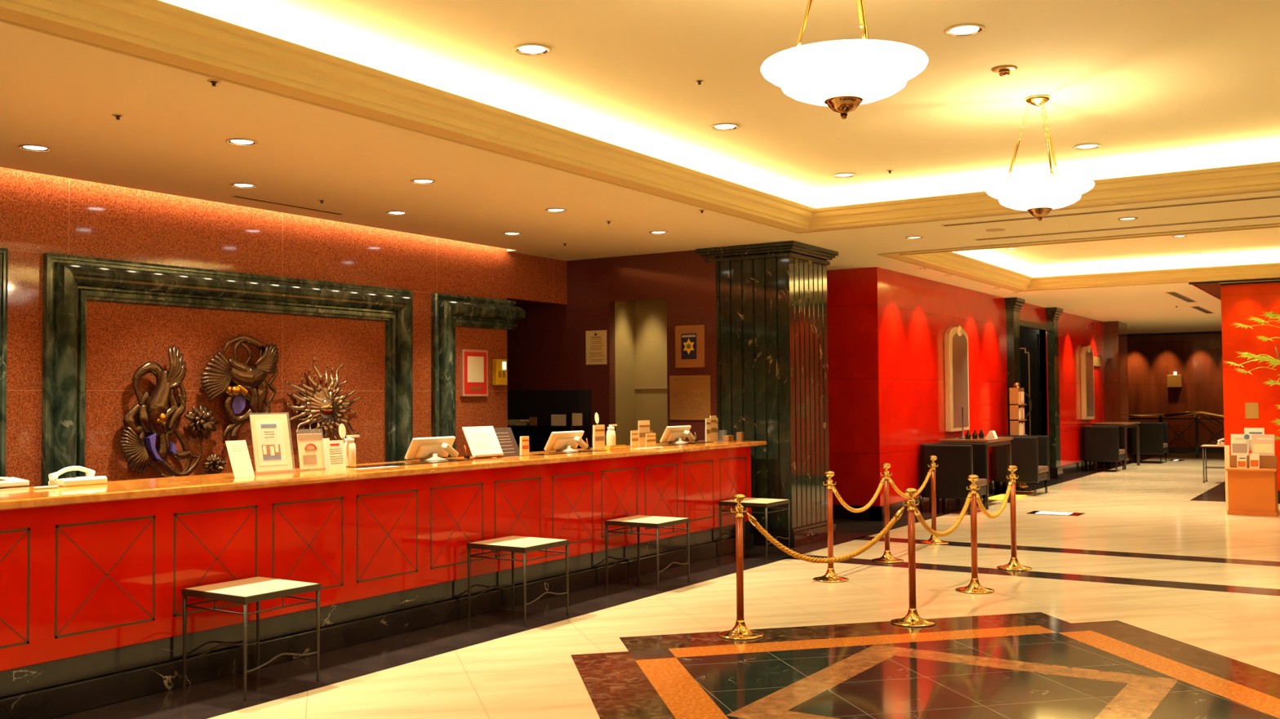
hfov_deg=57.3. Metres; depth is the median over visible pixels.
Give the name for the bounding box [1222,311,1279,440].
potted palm
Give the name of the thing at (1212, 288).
trim
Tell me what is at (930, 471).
rope
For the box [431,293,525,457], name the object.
frame
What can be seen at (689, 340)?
framed piece
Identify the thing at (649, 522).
stool
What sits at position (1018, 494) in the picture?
floor mat
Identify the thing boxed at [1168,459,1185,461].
floor light
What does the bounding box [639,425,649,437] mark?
print
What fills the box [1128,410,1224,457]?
stair railing
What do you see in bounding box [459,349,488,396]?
framed certificate
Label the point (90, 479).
telephone
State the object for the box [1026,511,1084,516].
floor mat
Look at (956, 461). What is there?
armchair
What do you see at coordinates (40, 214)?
wall
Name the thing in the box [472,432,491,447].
print
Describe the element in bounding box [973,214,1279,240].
air slot
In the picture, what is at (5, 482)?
card terminal
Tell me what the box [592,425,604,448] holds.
holder
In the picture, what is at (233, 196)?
air slot
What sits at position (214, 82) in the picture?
cup
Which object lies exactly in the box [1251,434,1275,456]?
brochure
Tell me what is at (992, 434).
tent card
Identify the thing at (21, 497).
countertop
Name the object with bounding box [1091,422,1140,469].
side table
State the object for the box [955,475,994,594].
post
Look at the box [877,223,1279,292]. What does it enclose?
trim
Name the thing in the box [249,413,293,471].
sign holder
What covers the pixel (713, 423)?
print
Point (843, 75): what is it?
pendant lamp
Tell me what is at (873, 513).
baseboard
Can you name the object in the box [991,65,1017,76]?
ceiling sensor
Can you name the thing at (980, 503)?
rope
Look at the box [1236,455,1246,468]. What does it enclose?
brochure
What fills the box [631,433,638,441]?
print
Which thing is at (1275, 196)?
air slot
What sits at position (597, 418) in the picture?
fan
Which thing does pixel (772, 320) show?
marble column
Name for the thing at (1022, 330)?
doorway
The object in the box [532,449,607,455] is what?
desk mat
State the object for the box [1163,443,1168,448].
cushion
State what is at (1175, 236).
recessed light
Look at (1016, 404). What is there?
brochure rack
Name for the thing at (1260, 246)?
ceiling
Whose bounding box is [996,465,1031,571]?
post
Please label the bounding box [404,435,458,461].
monitor
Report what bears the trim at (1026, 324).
attached to the wall at (886, 328)
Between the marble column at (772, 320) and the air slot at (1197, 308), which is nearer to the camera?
the marble column at (772, 320)
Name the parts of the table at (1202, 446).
leg, leg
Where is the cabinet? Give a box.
[507,424,591,452]
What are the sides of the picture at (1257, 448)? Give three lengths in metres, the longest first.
0.221 x 0.118 x 0.002 m
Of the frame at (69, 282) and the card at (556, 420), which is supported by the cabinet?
the card at (556, 420)
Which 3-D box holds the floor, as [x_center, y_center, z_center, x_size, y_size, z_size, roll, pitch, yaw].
[5.185,1.980,14.451,19.000,0.002,42.000,-2,-2,33]
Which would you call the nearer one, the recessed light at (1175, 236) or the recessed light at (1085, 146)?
the recessed light at (1085, 146)
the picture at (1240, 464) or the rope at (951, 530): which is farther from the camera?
the picture at (1240, 464)
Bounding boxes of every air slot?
[230,195,346,215]
[941,195,1279,226]
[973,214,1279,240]
[1164,291,1196,302]
[1191,306,1213,313]
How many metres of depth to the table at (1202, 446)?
20.31 m
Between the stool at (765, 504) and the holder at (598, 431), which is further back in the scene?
the stool at (765, 504)
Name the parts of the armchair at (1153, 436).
seat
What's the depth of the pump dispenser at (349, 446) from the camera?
8.05 m
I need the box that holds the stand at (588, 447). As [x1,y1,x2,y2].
[585,438,591,449]
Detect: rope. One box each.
[746,506,904,563]
[832,475,884,512]
[888,467,932,498]
[915,490,972,537]
[976,479,1012,518]
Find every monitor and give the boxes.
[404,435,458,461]
[543,431,588,452]
[659,425,695,444]
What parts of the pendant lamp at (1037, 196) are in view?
rod, chain, lamp shade, chain, chain, rod, rod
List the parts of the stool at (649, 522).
leg, leg, seat, leg, leg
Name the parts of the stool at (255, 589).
leg, leg, seat, leg, leg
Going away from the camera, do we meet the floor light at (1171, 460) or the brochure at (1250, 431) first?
the brochure at (1250, 431)
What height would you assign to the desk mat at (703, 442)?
0.004 m
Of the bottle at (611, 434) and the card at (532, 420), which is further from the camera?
the card at (532, 420)
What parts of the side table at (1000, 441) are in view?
leg, leg, leg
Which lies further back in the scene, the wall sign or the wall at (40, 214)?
the wall sign
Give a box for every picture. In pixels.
[262,444,280,456]
[1231,443,1247,453]
[1237,461,1245,466]
[1248,438,1251,448]
[1250,460,1258,466]
[1253,444,1272,453]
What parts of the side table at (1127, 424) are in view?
leg, leg, leg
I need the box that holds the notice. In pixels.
[586,329,607,364]
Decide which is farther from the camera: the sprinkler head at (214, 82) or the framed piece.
the framed piece
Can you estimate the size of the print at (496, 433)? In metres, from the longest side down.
0.180 x 0.176 x 0.001 m
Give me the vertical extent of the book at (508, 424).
0.019 m
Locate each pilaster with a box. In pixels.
[1004,297,1025,435]
[1039,306,1062,479]
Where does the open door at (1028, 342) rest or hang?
attached to the doorway at (1022, 330)
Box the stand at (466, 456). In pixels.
[463,445,470,458]
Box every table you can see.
[938,436,1013,509]
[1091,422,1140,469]
[1200,444,1224,482]
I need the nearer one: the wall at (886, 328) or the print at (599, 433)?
the print at (599, 433)
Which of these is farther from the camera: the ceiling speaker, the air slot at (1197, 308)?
the air slot at (1197, 308)
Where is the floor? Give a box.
[53,453,1279,718]
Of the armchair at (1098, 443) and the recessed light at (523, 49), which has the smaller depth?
the recessed light at (523, 49)
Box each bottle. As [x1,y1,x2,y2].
[343,442,355,466]
[606,430,615,445]
[964,430,970,439]
[972,430,977,439]
[978,429,984,438]
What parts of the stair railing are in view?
handrail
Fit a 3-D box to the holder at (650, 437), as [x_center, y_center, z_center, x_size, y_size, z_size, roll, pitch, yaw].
[0.101,0.758,11.055,0.020,0.120,0.170,-2,-2,33]
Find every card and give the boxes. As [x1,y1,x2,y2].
[225,440,254,478]
[322,438,346,469]
[528,417,537,425]
[551,414,566,425]
[572,413,582,425]
[985,431,997,438]
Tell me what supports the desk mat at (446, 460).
on the countertop
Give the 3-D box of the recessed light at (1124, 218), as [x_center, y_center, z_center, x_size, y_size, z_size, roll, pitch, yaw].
[4.448,-1.283,10.674,0.177,0.009,0.177,-2,-2,33]
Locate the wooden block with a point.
(612, 446)
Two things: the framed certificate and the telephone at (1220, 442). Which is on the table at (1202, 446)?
the telephone at (1220, 442)
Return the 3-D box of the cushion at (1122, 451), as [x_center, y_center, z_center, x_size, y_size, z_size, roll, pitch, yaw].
[9.395,1.862,23.641,0.660,0.090,0.580,-2,-2,33]
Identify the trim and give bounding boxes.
[0,0,1279,233]
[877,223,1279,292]
[1019,320,1050,331]
[1127,331,1224,453]
[1188,277,1279,300]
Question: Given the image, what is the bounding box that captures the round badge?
[1244,434,1249,439]
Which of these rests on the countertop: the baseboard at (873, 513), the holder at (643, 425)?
the holder at (643, 425)
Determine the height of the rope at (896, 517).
0.362 m
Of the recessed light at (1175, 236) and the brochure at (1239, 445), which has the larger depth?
the brochure at (1239, 445)
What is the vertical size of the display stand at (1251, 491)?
0.740 m
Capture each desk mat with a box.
[347,459,472,467]
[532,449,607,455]
[658,441,710,445]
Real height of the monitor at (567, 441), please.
0.174 m
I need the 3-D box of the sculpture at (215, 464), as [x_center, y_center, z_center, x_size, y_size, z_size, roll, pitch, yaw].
[-3.394,0.848,9.398,0.135,0.189,0.202,-2,-2,33]
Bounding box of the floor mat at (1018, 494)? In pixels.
[982,491,1038,501]
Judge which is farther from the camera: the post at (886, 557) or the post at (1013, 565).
the post at (886, 557)
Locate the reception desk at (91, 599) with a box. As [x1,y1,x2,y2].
[0,446,754,718]
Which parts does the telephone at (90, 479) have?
cord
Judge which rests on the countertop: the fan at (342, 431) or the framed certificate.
the fan at (342, 431)
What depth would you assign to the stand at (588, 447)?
10.37 m
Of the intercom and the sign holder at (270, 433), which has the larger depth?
the intercom
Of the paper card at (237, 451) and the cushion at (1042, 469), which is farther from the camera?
the cushion at (1042, 469)
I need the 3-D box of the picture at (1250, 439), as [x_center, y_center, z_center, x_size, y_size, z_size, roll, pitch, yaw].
[7.925,1.081,15.100,0.196,0.129,0.002,-2,-10,33]
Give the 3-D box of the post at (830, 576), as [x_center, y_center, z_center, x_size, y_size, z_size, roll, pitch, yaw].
[1.604,1.399,9.875,0.300,0.917,0.300,-2,-2,33]
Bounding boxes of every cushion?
[974,478,986,487]
[1038,466,1048,473]
[1119,448,1124,454]
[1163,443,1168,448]
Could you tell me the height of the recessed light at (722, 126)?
0.009 m
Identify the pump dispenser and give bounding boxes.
[343,435,359,466]
[606,424,617,445]
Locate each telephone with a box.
[48,466,106,486]
[1217,438,1224,445]
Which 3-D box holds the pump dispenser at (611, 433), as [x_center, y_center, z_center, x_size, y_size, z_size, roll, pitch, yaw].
[-0.256,0.702,10.706,0.080,0.214,0.135,-2,-2,33]
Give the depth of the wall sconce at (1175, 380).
30.68 m
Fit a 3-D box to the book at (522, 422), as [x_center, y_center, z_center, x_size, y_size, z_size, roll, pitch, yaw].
[-1.466,0.740,13.771,0.250,0.019,0.200,-2,-2,33]
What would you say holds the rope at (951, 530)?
hanging from the post at (912, 619)
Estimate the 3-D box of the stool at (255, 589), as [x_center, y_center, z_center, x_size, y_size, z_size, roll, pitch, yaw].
[-2.116,1.505,6.382,0.520,0.535,0.512,-2,-2,33]
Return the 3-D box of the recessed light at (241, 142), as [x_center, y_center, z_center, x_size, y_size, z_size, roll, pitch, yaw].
[-2.461,-1.344,7.236,0.189,0.009,0.189,-2,-2,33]
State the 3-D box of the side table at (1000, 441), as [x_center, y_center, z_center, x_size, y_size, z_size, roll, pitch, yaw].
[4.752,1.580,16.496,0.680,0.940,1.250,-2,-2,33]
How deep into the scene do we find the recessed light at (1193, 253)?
16.31 m
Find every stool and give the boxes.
[181,577,320,701]
[466,535,569,626]
[604,515,689,591]
[718,497,790,559]
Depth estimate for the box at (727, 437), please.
12.08 m
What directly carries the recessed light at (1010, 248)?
in the ceiling at (1260, 246)
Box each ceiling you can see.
[0,22,1279,333]
[160,0,1279,208]
[951,227,1279,277]
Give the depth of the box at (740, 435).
12.19 m
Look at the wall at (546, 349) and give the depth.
13.37 m
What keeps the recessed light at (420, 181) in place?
in the ceiling at (62, 95)
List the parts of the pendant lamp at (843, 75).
rod, lamp shade, rod, chain, rod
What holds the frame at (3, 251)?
attached to the wall at (40, 214)
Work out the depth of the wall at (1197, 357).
30.71 m
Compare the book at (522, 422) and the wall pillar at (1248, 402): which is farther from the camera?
the wall pillar at (1248, 402)
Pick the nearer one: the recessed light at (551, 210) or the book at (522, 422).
the recessed light at (551, 210)
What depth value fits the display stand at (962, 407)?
16.44 m
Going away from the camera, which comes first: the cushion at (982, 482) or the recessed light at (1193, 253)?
the cushion at (982, 482)
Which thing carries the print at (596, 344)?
attached to the notice
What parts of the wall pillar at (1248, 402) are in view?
access plate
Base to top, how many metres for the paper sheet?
0.002 m
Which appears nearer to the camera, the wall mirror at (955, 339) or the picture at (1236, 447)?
the picture at (1236, 447)
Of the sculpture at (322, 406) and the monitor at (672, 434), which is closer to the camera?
the sculpture at (322, 406)
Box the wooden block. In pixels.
[604,444,626,449]
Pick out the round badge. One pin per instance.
(1246, 436)
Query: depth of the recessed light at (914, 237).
11.87 m
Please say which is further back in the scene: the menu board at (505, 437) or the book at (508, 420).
the book at (508, 420)
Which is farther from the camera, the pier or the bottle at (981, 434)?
the pier
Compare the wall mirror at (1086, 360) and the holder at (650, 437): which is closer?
the holder at (650, 437)
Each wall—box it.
[0,167,567,488]
[506,249,717,448]
[614,299,667,445]
[826,266,1105,506]
[1127,333,1224,448]
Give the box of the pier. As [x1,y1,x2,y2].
[1103,321,1129,464]
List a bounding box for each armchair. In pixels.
[919,442,988,515]
[991,435,1049,496]
[1080,426,1125,472]
[1128,422,1168,463]
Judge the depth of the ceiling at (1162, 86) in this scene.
7.14 m
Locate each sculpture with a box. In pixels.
[119,345,202,477]
[184,404,218,441]
[200,335,279,444]
[202,453,226,474]
[284,356,362,440]
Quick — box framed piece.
[675,324,705,368]
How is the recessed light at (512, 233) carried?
in the ceiling at (62, 95)
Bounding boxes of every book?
[507,419,528,422]
[507,421,528,423]
[507,423,527,425]
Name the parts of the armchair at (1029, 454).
leg, leg, leg, seat, leg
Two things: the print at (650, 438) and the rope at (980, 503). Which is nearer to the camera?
the rope at (980, 503)
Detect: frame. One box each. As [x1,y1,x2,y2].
[0,248,8,488]
[40,253,413,486]
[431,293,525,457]
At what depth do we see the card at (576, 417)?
13.34 m
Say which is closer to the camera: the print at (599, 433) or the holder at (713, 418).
the print at (599, 433)
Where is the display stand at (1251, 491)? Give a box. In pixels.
[1225,455,1279,516]
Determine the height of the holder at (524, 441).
0.155 m
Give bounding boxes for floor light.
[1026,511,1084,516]
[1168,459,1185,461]
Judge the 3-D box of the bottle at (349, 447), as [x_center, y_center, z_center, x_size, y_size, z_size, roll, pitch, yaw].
[-2.006,0.651,8.078,0.080,0.170,0.100,-2,-2,33]
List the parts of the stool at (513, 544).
leg, leg, seat, leg, leg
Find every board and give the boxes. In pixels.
[462,426,503,458]
[493,427,519,457]
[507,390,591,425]
[1224,445,1230,511]
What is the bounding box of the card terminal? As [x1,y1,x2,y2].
[0,476,29,488]
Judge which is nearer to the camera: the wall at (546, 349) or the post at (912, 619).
the post at (912, 619)
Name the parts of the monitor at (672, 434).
arm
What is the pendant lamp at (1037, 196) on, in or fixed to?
hanging from the ceiling at (1162, 86)
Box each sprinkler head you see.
[111,113,124,119]
[206,79,221,86]
[693,79,704,84]
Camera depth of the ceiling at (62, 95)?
8.68 m
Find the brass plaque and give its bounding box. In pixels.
[669,375,711,420]
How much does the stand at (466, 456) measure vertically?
0.102 m
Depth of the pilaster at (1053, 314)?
21.61 m
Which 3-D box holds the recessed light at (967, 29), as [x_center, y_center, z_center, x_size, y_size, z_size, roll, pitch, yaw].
[1.733,-1.757,6.249,0.212,0.009,0.212,-2,-2,33]
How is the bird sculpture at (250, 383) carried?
attached to the wall at (40, 214)
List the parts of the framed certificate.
name plate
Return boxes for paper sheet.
[354,466,399,469]
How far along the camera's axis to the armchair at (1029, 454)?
18.00 m
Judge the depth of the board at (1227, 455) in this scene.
15.39 m
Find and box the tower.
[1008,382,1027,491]
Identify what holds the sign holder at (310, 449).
on the countertop
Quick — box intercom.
[492,359,506,385]
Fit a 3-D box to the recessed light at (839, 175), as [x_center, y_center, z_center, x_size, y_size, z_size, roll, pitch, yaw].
[1.802,-1.625,10.329,0.212,0.009,0.212,-2,-2,33]
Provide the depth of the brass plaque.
12.70 m
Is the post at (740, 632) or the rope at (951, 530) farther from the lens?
the rope at (951, 530)
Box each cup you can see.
[114,115,121,119]
[209,80,217,86]
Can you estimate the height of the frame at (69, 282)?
2.610 m
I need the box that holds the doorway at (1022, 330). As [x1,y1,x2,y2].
[1019,326,1040,435]
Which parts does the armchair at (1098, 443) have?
leg, leg, seat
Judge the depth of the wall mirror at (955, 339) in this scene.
16.78 m
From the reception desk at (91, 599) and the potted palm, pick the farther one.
the potted palm
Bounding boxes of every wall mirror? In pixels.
[943,325,969,431]
[1080,345,1094,419]
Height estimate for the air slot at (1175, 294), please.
0.006 m
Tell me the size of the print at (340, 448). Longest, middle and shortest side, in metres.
0.110 x 0.099 x 0.001 m
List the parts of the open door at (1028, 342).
ring handle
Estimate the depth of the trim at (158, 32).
6.98 m
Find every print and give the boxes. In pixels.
[329,448,342,463]
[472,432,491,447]
[496,432,514,453]
[522,440,528,448]
[588,337,604,361]
[595,429,604,441]
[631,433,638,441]
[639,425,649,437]
[646,435,655,442]
[711,420,716,432]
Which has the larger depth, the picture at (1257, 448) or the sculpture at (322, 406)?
the picture at (1257, 448)
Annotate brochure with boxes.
[1231,434,1248,455]
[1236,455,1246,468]
[1244,427,1264,451]
[1249,453,1259,468]
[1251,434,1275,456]
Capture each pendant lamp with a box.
[760,0,928,119]
[985,94,1094,221]
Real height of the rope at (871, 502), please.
0.287 m
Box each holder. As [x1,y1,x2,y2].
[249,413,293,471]
[297,433,324,469]
[520,435,528,455]
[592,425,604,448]
[630,430,639,446]
[638,420,649,445]
[645,433,655,445]
[705,417,711,441]
[710,415,716,440]
[716,417,718,439]
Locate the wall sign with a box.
[1093,356,1102,366]
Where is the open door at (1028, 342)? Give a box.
[1019,333,1039,435]
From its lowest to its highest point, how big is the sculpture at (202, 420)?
0.304 m
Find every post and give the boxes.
[717,493,763,639]
[813,471,848,582]
[871,462,903,563]
[890,488,935,627]
[919,455,948,545]
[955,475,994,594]
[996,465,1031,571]
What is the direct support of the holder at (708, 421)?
on the countertop
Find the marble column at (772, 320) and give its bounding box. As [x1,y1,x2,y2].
[695,240,838,547]
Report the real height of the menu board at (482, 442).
0.241 m
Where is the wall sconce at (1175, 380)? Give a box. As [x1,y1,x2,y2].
[1166,372,1182,387]
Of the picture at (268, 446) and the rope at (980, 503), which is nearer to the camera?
the picture at (268, 446)
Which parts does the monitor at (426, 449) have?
arm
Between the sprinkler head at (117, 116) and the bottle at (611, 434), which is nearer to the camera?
the sprinkler head at (117, 116)
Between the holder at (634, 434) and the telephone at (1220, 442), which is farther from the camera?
the telephone at (1220, 442)
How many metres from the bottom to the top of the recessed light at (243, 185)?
0.009 m
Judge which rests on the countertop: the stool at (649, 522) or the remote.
the remote
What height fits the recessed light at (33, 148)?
0.009 m
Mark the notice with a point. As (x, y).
(596, 340)
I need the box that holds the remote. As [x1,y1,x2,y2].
[33,485,58,489]
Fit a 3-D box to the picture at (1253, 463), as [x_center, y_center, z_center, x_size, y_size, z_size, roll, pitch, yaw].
[7.829,1.324,14.912,0.094,0.083,0.002,-2,-10,33]
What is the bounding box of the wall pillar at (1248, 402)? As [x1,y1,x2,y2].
[1220,280,1279,502]
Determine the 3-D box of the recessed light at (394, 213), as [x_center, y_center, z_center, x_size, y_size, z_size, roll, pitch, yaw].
[-2.085,-1.256,10.037,0.189,0.009,0.189,-2,-2,33]
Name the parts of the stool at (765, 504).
leg, leg, seat, leg, leg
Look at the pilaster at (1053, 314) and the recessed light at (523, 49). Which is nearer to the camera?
the recessed light at (523, 49)
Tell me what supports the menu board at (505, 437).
on the countertop
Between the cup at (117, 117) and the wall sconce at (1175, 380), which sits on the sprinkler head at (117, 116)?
the cup at (117, 117)
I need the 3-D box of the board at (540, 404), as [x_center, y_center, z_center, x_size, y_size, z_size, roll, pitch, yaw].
[-1.268,0.570,13.859,1.655,0.404,0.035,-2,-2,33]
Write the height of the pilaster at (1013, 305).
3.149 m
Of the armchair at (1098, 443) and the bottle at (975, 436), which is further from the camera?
the armchair at (1098, 443)
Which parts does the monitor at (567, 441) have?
arm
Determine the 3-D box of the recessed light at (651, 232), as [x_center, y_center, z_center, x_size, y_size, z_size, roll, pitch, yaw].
[0.180,-1.230,11.338,0.189,0.009,0.189,-2,-2,33]
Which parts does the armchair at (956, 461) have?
leg, leg, leg, seat, leg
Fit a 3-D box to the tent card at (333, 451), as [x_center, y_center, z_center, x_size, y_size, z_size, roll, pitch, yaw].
[-2.040,0.629,7.809,0.066,0.208,0.150,-2,-2,33]
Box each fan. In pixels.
[338,423,347,466]
[594,412,599,425]
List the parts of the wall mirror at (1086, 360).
glass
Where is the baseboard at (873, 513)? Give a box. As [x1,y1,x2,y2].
[832,461,1106,521]
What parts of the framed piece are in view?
panel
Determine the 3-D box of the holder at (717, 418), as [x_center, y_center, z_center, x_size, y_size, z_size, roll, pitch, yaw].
[0.790,0.733,12.313,0.020,0.240,0.110,-2,-2,33]
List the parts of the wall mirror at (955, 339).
glass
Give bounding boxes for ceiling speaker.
[985,228,1004,231]
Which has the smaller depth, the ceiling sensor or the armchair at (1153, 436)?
the ceiling sensor
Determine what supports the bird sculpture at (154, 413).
attached to the wall at (40, 214)
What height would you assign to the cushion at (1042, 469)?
0.090 m
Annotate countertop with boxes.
[0,440,766,510]
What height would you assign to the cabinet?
1.235 m
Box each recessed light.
[17,144,51,151]
[226,138,257,146]
[230,182,257,188]
[386,211,408,215]
[410,178,435,184]
[502,231,521,235]
[513,44,551,55]
[545,208,567,212]
[648,231,667,234]
[710,123,739,130]
[831,173,856,177]
[905,235,923,239]
[943,23,985,37]
[1004,247,1018,249]
[1072,143,1101,150]
[1117,217,1137,220]
[1172,235,1186,237]
[1191,253,1204,254]
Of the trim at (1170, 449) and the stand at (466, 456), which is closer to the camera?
the stand at (466, 456)
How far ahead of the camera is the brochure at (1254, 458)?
14.91 m
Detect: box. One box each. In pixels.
[723,435,733,441]
[736,431,743,440]
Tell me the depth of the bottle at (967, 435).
16.12 m
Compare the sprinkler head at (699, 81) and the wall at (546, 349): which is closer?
the sprinkler head at (699, 81)

